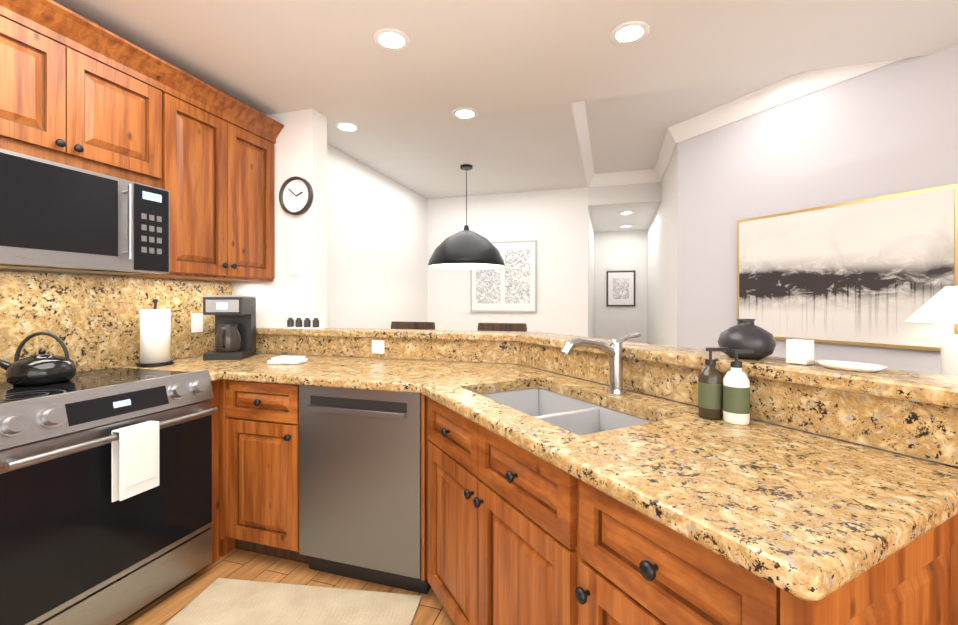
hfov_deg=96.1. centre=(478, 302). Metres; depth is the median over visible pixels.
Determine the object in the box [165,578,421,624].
rug
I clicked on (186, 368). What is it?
countertop
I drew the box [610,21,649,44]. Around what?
recessed light
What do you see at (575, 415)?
sink
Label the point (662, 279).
wall
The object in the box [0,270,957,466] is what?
backsplash
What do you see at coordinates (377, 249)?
wall
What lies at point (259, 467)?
base cabinet
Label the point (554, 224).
wall
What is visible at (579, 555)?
base cabinet
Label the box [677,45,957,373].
wall
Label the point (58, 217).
microwave
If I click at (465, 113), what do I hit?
recessed light
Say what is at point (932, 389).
ledge cap
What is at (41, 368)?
kettle
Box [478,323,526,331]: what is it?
chair
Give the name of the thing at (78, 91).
upper cabinet
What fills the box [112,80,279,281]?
upper cabinet
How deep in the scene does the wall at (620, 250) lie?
6.28 m
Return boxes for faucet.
[561,333,640,393]
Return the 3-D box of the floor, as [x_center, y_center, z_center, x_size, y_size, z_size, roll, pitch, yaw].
[1.731,1.260,2.407,7.300,0.050,9.600,0,0,17]
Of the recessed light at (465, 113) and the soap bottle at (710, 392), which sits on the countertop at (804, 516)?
the soap bottle at (710, 392)
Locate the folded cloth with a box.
[267,356,307,363]
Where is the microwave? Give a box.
[0,148,169,274]
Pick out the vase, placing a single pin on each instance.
(749, 334)
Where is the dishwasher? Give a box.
[299,385,430,593]
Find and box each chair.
[391,321,434,329]
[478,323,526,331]
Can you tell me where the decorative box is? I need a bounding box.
[786,339,813,364]
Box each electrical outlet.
[191,313,202,332]
[372,340,383,353]
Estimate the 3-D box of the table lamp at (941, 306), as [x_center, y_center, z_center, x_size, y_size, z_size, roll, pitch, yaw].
[2.082,0.210,1.847,0.360,0.560,0.360,0,0,17]
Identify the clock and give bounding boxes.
[279,176,313,214]
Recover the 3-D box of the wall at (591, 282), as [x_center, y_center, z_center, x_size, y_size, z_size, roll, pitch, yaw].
[1.417,-0.196,5.625,0.120,2.850,1.830,0,0,17]
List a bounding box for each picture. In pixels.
[470,240,536,312]
[606,270,634,306]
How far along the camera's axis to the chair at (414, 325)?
2.98 m
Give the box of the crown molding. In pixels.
[571,58,904,186]
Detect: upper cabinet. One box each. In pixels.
[0,0,167,189]
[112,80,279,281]
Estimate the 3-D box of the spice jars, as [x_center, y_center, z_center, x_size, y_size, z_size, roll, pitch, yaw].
[-1.088,0.124,2.664,0.270,0.079,0.041,0,0,17]
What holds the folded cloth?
on the countertop at (323, 371)
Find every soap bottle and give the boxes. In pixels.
[698,347,726,419]
[723,349,753,424]
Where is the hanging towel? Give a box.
[111,421,158,501]
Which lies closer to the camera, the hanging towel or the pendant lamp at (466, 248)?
the hanging towel
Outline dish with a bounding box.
[814,360,886,371]
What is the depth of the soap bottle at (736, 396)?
1.15 m
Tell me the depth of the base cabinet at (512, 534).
1.40 m
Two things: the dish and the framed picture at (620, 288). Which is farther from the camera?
the framed picture at (620, 288)
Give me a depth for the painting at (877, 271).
2.33 m
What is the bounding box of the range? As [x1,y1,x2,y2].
[0,367,217,624]
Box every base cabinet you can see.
[202,380,218,568]
[219,380,308,563]
[421,395,547,624]
[509,463,957,624]
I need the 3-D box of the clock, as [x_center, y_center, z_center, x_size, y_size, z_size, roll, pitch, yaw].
[-1.143,-0.665,2.688,0.236,0.236,0.030,0,0,17]
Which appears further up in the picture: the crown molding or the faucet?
the crown molding
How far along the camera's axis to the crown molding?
2.95 m
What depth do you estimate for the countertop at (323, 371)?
1.98 m
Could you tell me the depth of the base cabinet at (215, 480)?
2.05 m
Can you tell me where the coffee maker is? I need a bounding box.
[203,295,255,360]
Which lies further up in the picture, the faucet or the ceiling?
the ceiling
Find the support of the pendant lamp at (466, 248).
hanging from the ceiling
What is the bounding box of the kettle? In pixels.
[0,331,76,385]
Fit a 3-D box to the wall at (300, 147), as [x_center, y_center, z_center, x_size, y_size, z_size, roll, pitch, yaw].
[-1.312,-0.191,2.831,0.632,2.850,0.140,0,0,17]
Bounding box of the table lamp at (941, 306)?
[906,286,957,375]
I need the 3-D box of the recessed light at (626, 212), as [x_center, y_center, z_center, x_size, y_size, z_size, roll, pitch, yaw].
[1.707,-1.037,4.985,0.172,0.003,0.172,0,0,17]
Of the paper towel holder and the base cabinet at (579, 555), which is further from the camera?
the paper towel holder
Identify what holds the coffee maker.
on the countertop at (323, 371)
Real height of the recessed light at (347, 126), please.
0.003 m
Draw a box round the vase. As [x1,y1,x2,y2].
[718,319,775,358]
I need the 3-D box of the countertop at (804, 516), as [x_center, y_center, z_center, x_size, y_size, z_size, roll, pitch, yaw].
[0.291,0.348,1.034,1.422,0.040,0.909,0,0,17]
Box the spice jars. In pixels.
[283,316,323,329]
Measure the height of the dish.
0.014 m
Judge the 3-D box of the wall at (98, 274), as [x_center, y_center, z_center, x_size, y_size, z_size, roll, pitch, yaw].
[-2.297,-0.187,0.916,0.120,2.850,4.380,0,0,17]
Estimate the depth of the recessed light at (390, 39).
1.97 m
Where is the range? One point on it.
(78, 546)
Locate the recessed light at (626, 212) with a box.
[619,211,633,214]
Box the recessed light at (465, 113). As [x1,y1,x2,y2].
[452,108,478,119]
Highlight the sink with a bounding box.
[479,388,652,435]
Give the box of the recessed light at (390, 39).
[372,28,410,50]
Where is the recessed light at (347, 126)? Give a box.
[334,122,359,131]
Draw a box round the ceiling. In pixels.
[53,0,957,231]
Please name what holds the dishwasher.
on the floor
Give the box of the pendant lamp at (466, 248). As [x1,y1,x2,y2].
[428,164,504,269]
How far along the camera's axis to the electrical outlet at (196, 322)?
2.58 m
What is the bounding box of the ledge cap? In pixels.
[256,328,957,407]
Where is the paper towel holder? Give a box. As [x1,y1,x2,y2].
[136,299,173,366]
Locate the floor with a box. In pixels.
[120,548,454,624]
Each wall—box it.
[0,269,232,366]
[233,108,326,355]
[313,355,956,466]
[327,144,427,328]
[428,187,588,336]
[589,212,594,337]
[595,230,646,342]
[647,146,676,346]
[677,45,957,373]
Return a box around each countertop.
[121,365,212,381]
[172,353,651,396]
[385,381,957,600]
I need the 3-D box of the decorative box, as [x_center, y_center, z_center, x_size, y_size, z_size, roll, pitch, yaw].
[0.877,0.134,1.176,0.044,0.065,0.050,0,0,-28]
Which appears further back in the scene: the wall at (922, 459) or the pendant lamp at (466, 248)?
the pendant lamp at (466, 248)
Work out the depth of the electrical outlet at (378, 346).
2.51 m
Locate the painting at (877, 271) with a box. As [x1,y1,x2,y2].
[737,184,957,350]
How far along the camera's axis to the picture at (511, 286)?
4.84 m

